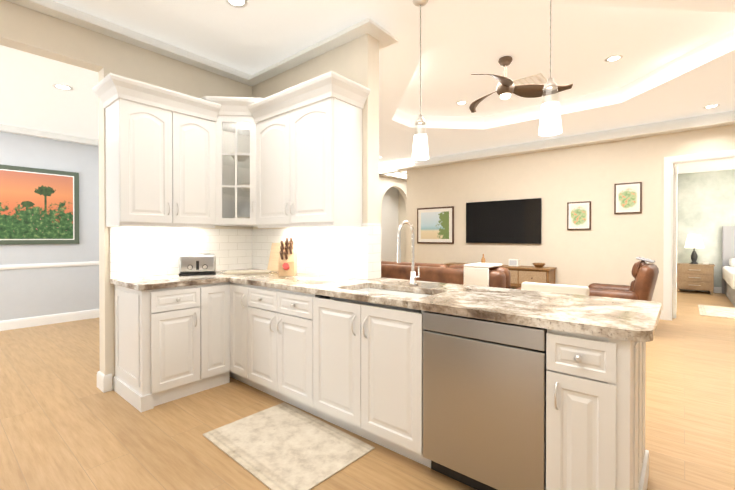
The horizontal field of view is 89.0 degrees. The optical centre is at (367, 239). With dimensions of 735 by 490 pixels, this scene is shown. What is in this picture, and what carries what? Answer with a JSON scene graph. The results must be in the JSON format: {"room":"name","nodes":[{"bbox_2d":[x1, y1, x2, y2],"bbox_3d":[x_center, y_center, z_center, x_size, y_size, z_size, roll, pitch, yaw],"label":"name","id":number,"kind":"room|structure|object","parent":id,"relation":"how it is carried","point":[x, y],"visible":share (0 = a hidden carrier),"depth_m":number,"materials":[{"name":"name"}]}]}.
{"room":"kitchen","nodes":[
{"label":"kitchen","id":0,"kind":"room"},
{"bbox_2d":[0,131,98,320],"bbox_3d":[-6.106,-0.273,3.691,0.121,3.010,7.150,0,1,40],"label":"wall","id":1,"kind":"structure","parent":0,"point":[29,292],"depth_m":5.42,"materials":[{"name":"grey paint"}]},
{"bbox_2d":[0,164,78,244],"bbox_3d":[-4.656,-0.469,5.286,0.034,1.070,0.940,0,1,40],"label":"picture","id":2,"kind":"object","parent":1,"relation":"attached to","point":[39,206],"visible":0.96,"depth_m":5.28,"materials":[{"name":"multicoloured paper"}]},
{"bbox_2d":[0,124,98,330],"bbox_3d":[-6.021,-0.152,3.620,0.100,2.769,6.948,0,1,40],"label":"molding","id":3,"kind":"structure","parent":1,"relation":"attached to","point":[11,324],"depth_m":5.30,"materials":[{"name":"white wood"}]},
{"bbox_2d":[0,45,98,139],"bbox_3d":[-4.851,-1.560,2.558,3.248,0.060,7.049,0,1,40],"label":"ceiling","id":4,"kind":"structure","parent":0,"point":[31,97],"depth_m":4.03,"materials":[{"name":"white paint"}]},
{"bbox_2d":[52,83,73,90],"bbox_3d":[-3.065,-1.534,3.767,0.167,0.006,0.167,0,0,28],"label":"recessed light","id":5,"kind":"object","parent":4,"relation":"in","point":[60,86],"depth_m":3.75,"materials":[{"name":"white"}]},
{"bbox_2d":[0,0,252,388],"bbox_3d":[-3.196,-0.261,1.891,0.150,3.010,6.150,0,1,40],"label":"wall","id":6,"kind":"structure","parent":0,"point":[27,30],"depth_m":3.06,"materials":[{"name":"beige paint"}]},
{"bbox_2d":[97,371,112,392],"bbox_3d":[-2.099,1.168,3.201,0.185,0.135,0.318,0,1,40],"label":"baseboard","id":7,"kind":"structure","parent":6,"relation":"attached to","point":[104,383],"depth_m":3.05,"materials":[{"name":"white wood"}]},
{"bbox_2d":[6,0,255,85],"bbox_3d":[-3.143,-1.706,1.737,0.115,0.115,5.998,0,1,40],"label":"crown molding","id":8,"kind":"structure","parent":6,"relation":"attached to","point":[52,8],"depth_m":3.10,"materials":[{"name":"white wood"}]},
{"bbox_2d":[101,75,224,226],"bbox_3d":[-1.718,-0.669,3.218,0.388,1.069,0.805,0,1,40],"label":"upper cabinet","id":9,"kind":"object","parent":6,"relation":"attached to","point":[161,164],"depth_m":3.02,"materials":[{"name":"white paint"}]},
{"bbox_2d":[110,227,249,278],"bbox_3d":[-1.690,0.106,3.553,0.011,0.423,1.290,0,1,40],"label":"tile backsplash","id":10,"kind":"structure","parent":6,"relation":"attached to","point":[129,257],"depth_m":3.41,"materials":[{"name":"white tile"}]},
{"bbox_2d":[252,34,378,278],"bbox_3d":[0.095,-0.268,3.039,3.399,3.010,0.150,0,1,40],"label":"wall","id":11,"kind":"structure","parent":0,"point":[356,60],"depth_m":3.10,"materials":[{"name":"beige paint"}]},
{"bbox_2d":[217,107,252,222],"bbox_3d":[-1.196,-0.656,3.410,0.267,0.935,0.267,0,1,40],"label":"upper cabinet","id":12,"kind":"object","parent":11,"relation":"attached to","point":[234,130],"depth_m":3.42,"materials":[{"name":"white paint"}]},
{"bbox_2d":[245,75,364,226],"bbox_3d":[-0.562,-0.669,3.234,1.035,1.069,0.388,0,1,40],"label":"upper cabinet","id":13,"kind":"object","parent":11,"relation":"attached to","point":[266,162],"depth_m":2.98,"materials":[{"name":"white paint"}]},
{"bbox_2d":[250,223,373,278],"bbox_3d":[-0.619,0.090,3.551,1.652,0.454,0.033,0,1,40],"label":"tile backsplash","id":14,"kind":"structure","parent":11,"relation":"attached to","point":[318,251],"depth_m":3.33,"materials":[{"name":"white tile"}]},
{"bbox_2d":[250,18,381,83],"bbox_3d":[-0.566,-1.717,3.413,1.620,0.115,0.116,0,1,40],"label":"crown molding","id":15,"kind":"structure","parent":11,"relation":"attached to","point":[369,26],"depth_m":3.27,"materials":[{"name":"white wood"}]},
{"bbox_2d":[0,290,734,489],"bbox_3d":[1.565,1.253,4.327,16.000,0.050,18.000,0,1,40],"label":"floor","id":16,"kind":"structure","parent":0,"point":[66,423],"depth_m":2.51,"materials":[{"name":"brown wood"}]},
{"bbox_2d":[113,282,229,411],"bbox_3d":[-1.619,0.799,3.135,0.660,0.873,0.702,0,1,40],"label":"base cabinet","id":17,"kind":"object","parent":16,"relation":"on","point":[172,343],"visible":0.94,"depth_m":2.90,"materials":[{"name":"white paint"}]},
{"bbox_2d":[110,272,229,290],"bbox_3d":[-1.646,0.341,3.106,0.652,0.040,0.660,0,1,40],"label":"countertop","id":18,"kind":"structure","parent":17,"relation":"on","point":[172,280],"depth_m":2.96,"materials":[{"name":"beige stone"}]},
{"bbox_2d":[179,254,215,275],"bbox_3d":[-1.539,0.225,3.399,0.300,0.187,0.195,0,0,-22],"label":"toaster","id":19,"kind":"object","parent":18,"relation":"on","point":[196,264],"visible":1,"depth_m":3.33,"materials":[{"name":"silver metal"}]},
{"bbox_2d":[230,282,245,383],"bbox_3d":[-0.871,0.798,3.349,0.267,0.872,0.627,0,1,40],"label":"base cabinet","id":20,"kind":"object","parent":16,"relation":"on","point":[237,291],"depth_m":3.12,"materials":[{"name":"white paint"}]},
{"bbox_2d":[216,268,661,341],"bbox_3d":[-0.059,0.343,2.777,3.502,0.040,0.835,0,1,40],"label":"countertop","id":21,"kind":"structure","parent":20,"relation":"on","point":[625,319],"depth_m":1.95,"materials":[{"name":"beige stone"}]},
{"bbox_2d":[223,270,270,274],"bbox_3d":[-1.137,0.308,3.552,0.400,0.018,0.260,0,0,-10],"label":"board","id":22,"kind":"object","parent":21,"relation":"on","point":[229,272],"visible":1,"depth_m":3.45,"materials":[{"name":"beige wood"}]},
{"bbox_2d":[267,243,279,271],"bbox_3d":[-0.892,0.175,3.702,0.240,0.281,0.075,0,1,40],"label":"cutting board","id":23,"kind":"object","parent":21,"relation":"on","point":[273,258],"visible":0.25,"depth_m":3.72,"materials":[{"name":"brown wood"}]},
{"bbox_2d":[278,238,296,275],"bbox_3d":[-0.713,0.151,3.327,0.138,0.336,0.284,0,0,-5],"label":"knife block","id":24,"kind":"object","parent":21,"relation":"on","point":[287,263],"visible":1,"depth_m":3.27,"materials":[{"name":"brown wood"}]},
{"bbox_2d":[330,288,429,312],"bbox_3d":[0.145,0.472,2.452,0.704,0.212,0.394,0,1,40],"label":"undermount sink","id":25,"kind":"object","parent":21,"relation":"in","point":[396,293],"visible":0.08,"depth_m":2.52,"materials":[{"name":"white ceramic"}]},
{"bbox_2d":[397,221,419,285],"bbox_3d":[0.282,0.096,2.571,0.089,0.455,0.213,0,1,40],"label":"gooseneck faucet","id":26,"kind":"object","parent":21,"relation":"on","point":[413,277],"visible":1,"depth_m":2.62,"materials":[{"name":"silver metal"}]},
{"bbox_2d":[203,402,374,489],"bbox_3d":[-0.501,1.237,2.296,0.910,0.008,0.620,0,1,42],"label":"kitchen rug","id":27,"kind":"object","parent":16,"relation":"on","point":[283,446],"visible":0.98,"depth_m":2.23,"materials":[{"name":"beige fabric"}]},
{"bbox_2d":[246,284,373,419],"bbox_3d":[-0.467,0.800,3.008,0.790,0.872,0.627,0,1,40],"label":"base cabinet","id":28,"kind":"object","parent":16,"relation":"on","point":[356,368],"depth_m":2.54,"materials":[{"name":"white paint"}]},
{"bbox_2d":[381,261,520,289],"bbox_3d":[0.866,0.771,5.293,2.880,0.900,0.980,0,1,40],"label":"leather sofa","id":29,"kind":"object","parent":16,"relation":"on","point":[499,277],"visible":0.19,"depth_m":4.69,"materials":[{"name":"brown leather"}]},
{"bbox_2d":[464,263,501,286],"bbox_3d":[1.379,0.470,4.457,0.300,0.355,0.435,0,1,40],"label":"throw blanket","id":30,"kind":"object","parent":29,"relation":"on","point":[476,274],"visible":0.75,"depth_m":4.29,"materials":[{"name":"white fabric"}]},
{"bbox_2d":[445,262,556,286],"bbox_3d":[2.446,0.849,7.104,2.000,0.720,0.465,0,1,40],"label":"console","id":31,"kind":"object","parent":16,"relation":"on","point":[520,275],"visible":0.42,"depth_m":6.56,"materials":[{"name":"brown wood"}]},
{"bbox_2d":[509,259,519,266],"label":"picture frame","id":32,"kind":"object","parent":31,"relation":"on","point":[514,262],"depth_m":6.83,"materials":[{"name":"white"}]},
{"bbox_2d":[533,263,544,267],"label":"bowl","id":33,"kind":"object","parent":31,"relation":"on","point":[539,265],"depth_m":6.55,"materials":[{"name":"brown wood"}]},
{"bbox_2d":[521,282,588,295],"bbox_3d":[1.280,0.787,2.667,0.460,0.905,0.420,0,1,40],"label":"bar stool","id":34,"kind":"object","parent":16,"relation":"on","point":[561,288],"visible":0.17,"depth_m":2.76,"materials":[{"name":"white fabric"}]},
{"bbox_2d":[546,329,645,489],"bbox_3d":[1.061,0.809,1.719,0.291,0.872,0.627,0,1,40],"label":"base cabinet","id":35,"kind":"object","parent":16,"relation":"on","point":[595,385],"depth_m":1.48,"materials":[{"name":"white paint"}]},
{"bbox_2d":[423,311,546,489],"bbox_3d":[0.703,0.804,1.988,0.596,0.855,0.582,0,1,40],"label":"dishwasher","id":36,"kind":"object","parent":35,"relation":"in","point":[484,404],"visible":0.75,"depth_m":1.74,"materials":[{"name":"silver metal"}]},
{"bbox_2d":[588,257,658,300],"bbox_3d":[3.437,0.729,5.139,0.873,0.987,0.793,0,1,40],"label":"leather recliner","id":37,"kind":"object","parent":16,"relation":"on","point":[643,283],"visible":0.48,"depth_m":4.79,"materials":[{"name":"brown leather"}]},
{"bbox_2d":[677,263,714,294],"bbox_3d":[7.412,0.875,8.485,0.660,0.650,0.460,0,1,40],"label":"dresser","id":38,"kind":"object","parent":16,"relation":"on","point":[699,276],"visible":0.81,"depth_m":8.31,"materials":[{"name":"brown wood"}]},
{"bbox_2d":[684,235,703,263],"bbox_3d":[7.421,0.219,8.499,0.340,0.660,0.340,0,1,40],"label":"table lamp","id":39,"kind":"object","parent":38,"relation":"on","point":[694,241],"visible":1,"depth_m":8.43,"materials":[{"name":"grey fabric"}]},
{"bbox_2d":[698,305,734,318],"bbox_3d":[6.631,1.213,5.678,2.400,0.012,1.200,0,1,40],"label":"bedroom rug","id":40,"kind":"object","parent":16,"relation":"on","point":[717,311],"visible":0.98,"depth_m":6.26,"materials":[{"name":"beige fabric"}]},
{"bbox_2d":[722,226,734,306],"bbox_3d":[7.980,0.461,6.845,2.050,1.500,2.230,0,1,40],"label":"bed","id":41,"kind":"object","parent":16,"relation":"on","point":[728,261],"visible":1,"depth_m":8.17,"materials":[{"name":"grey fabric"}]},
{"bbox_2d":[379,175,406,261],"bbox_3d":[0.394,-0.315,9.983,0.500,3.010,10.849,0,1,40],"label":"wall","id":42,"kind":"structure","parent":0,"point":[392,204],"depth_m":10.56,"materials":[{"name":"beige paint"}]},
{"bbox_2d":[53,0,734,173],"bbox_3d":[1.565,-1.932,4.306,16.000,0.300,18.000,0,1,40],"label":"ceiling","id":43,"kind":"structure","parent":0,"point":[676,61],"depth_m":3.78,"materials":[{"name":"white paint"}]},
{"bbox_2d":[225,0,247,7],"bbox_3d":[-0.973,-1.768,2.772,0.167,0.006,0.167,0,0,28],"label":"recessed light","id":44,"kind":"object","parent":43,"relation":"in","point":[244,3],"depth_m":2.80,"materials":[{"name":"white"}]},
{"bbox_2d":[412,0,428,160],"bbox_3d":[0.391,-1.184,2.764,0.124,1.174,0.124,0,1,40],"label":"pendant light","id":45,"kind":"object","parent":43,"relation":"hanging from","point":[420,149],"visible":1,"depth_m":2.74,"materials":[{"name":"white glass"}]},
{"bbox_2d":[456,101,467,104],"bbox_3d":[1.370,-1.986,5.438,0.167,0.006,0.167,0,0,28],"label":"recessed light","id":46,"kind":"object","parent":43,"relation":"in","point":[459,102],"depth_m":5.42,"materials":[{"name":"white"}]},
{"bbox_2d":[469,56,572,112],"bbox_3d":[1.455,-1.759,3.990,1.171,0.439,1.073,0,1,40],"label":"fan","id":47,"kind":"object","parent":43,"relation":"hanging from","point":[506,88],"visible":1,"depth_m":4.08,"materials":[{"name":"brown wood"}]},
{"bbox_2d":[512,73,547,84],"bbox_3d":[2.031,-1.976,4.671,0.340,0.015,0.300,0,1,40],"label":"ceiling vent","id":48,"kind":"object","parent":43,"relation":"in","point":[539,78],"visible":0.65,"depth_m":4.63,"materials":[{"name":"white"}]},
{"bbox_2d":[539,0,561,135],"bbox_3d":[1.071,-1.195,2.189,0.124,1.144,0.124,0,1,40],"label":"pendant light","id":49,"kind":"object","parent":43,"relation":"hanging from","point":[550,120],"visible":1,"depth_m":2.16,"materials":[{"name":"white glass"}]},
{"bbox_2d":[605,55,622,61],"bbox_3d":[2.691,-1.977,4.088,0.167,0.006,0.167,0,0,28],"label":"recessed light","id":50,"kind":"object","parent":43,"relation":"in","point":[613,58],"depth_m":4.08,"materials":[{"name":"white"}]},
{"bbox_2d":[703,104,719,108],"bbox_3d":[4.607,-1.783,5.011,0.167,0.006,0.167,0,0,28],"label":"recessed light","id":51,"kind":"object","parent":43,"relation":"in","point":[713,105],"depth_m":5.01,"materials":[{"name":"white plastic"}]},
{"bbox_2d":[407,124,734,310],"bbox_3d":[4.915,-0.284,5.449,10.340,3.010,0.150,0,1,40],"label":"wall","id":52,"kind":"structure","parent":0,"point":[610,246],"depth_m":6.49,"materials":[{"name":"beige paint"}]},
{"bbox_2d":[417,206,453,243],"bbox_3d":[1.482,-0.308,8.226,0.910,0.800,0.028,0,1,40],"label":"framed picture","id":53,"kind":"object","parent":52,"relation":"attached to","point":[435,225],"visible":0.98,"depth_m":8.20,"materials":[{"name":"multicoloured paper"}]},
{"bbox_2d":[466,198,541,243],"bbox_3d":[2.602,-0.342,7.266,1.460,0.830,0.050,0,1,40],"label":"screen","id":54,"kind":"object","parent":52,"relation":"attached to","point":[518,221],"visible":0.94,"depth_m":7.19,"materials":[{"name":"black plastic"}]},
{"bbox_2d":[372,27,734,180],"bbox_3d":[4.871,-1.698,6.130,11.299,0.190,10.750,0,1,40],"label":"crown molding","id":55,"kind":"structure","parent":52,"relation":"attached to","point":[681,125],"depth_m":6.23,"materials":[{"name":"white wood"}]},
{"bbox_2d":[567,201,590,229],"bbox_3d":[3.626,-0.406,6.416,0.360,0.480,0.028,0,1,40],"label":"picture","id":56,"kind":"object","parent":52,"relation":"attached to","point":[578,215],"visible":0.98,"depth_m":6.40,"materials":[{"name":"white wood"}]},
{"bbox_2d":[614,182,641,213],"bbox_3d":[4.153,-0.658,5.970,0.360,0.490,0.028,0,1,40],"label":"picture","id":57,"kind":"object","parent":52,"relation":"attached to","point":[627,198],"visible":1,"depth_m":5.95,"materials":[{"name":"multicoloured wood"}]},
{"bbox_2d":[663,149,734,320],"bbox_3d":[4.969,-0.014,5.398,1.090,2.470,0.180,0,1,40],"label":"door frame","id":58,"kind":"structure","parent":52,"relation":"attached to","point":[670,255],"depth_m":5.61,"materials":[{"name":"white wood"}]},
{"bbox_2d":[673,159,734,173],"bbox_3d":[6.904,-1.567,6.542,5.678,0.060,4.098,0,1,40],"label":"ceiling","id":59,"kind":"structure","parent":0,"point":[729,164],"depth_m":7.92,"materials":[{"name":"white paint"}]},
{"bbox_2d":[677,169,734,286],"bbox_3d":[8.043,-0.304,8.349,6.500,3.010,0.121,0,1,40],"label":"wall","id":60,"kind":"structure","parent":0,"point":[706,206],"depth_m":8.51,"materials":[{"name":"beige paint"}]},
{"bbox_2d":[679,287,721,292],"bbox_3d":[8.209,1.135,8.129,5.550,0.135,0.016,0,1,40],"label":"baseboard","id":61,"kind":"structure","parent":60,"relation":"attached to","point":[717,289],"depth_m":8.44,"materials":[{"name":"white"}]}
]}

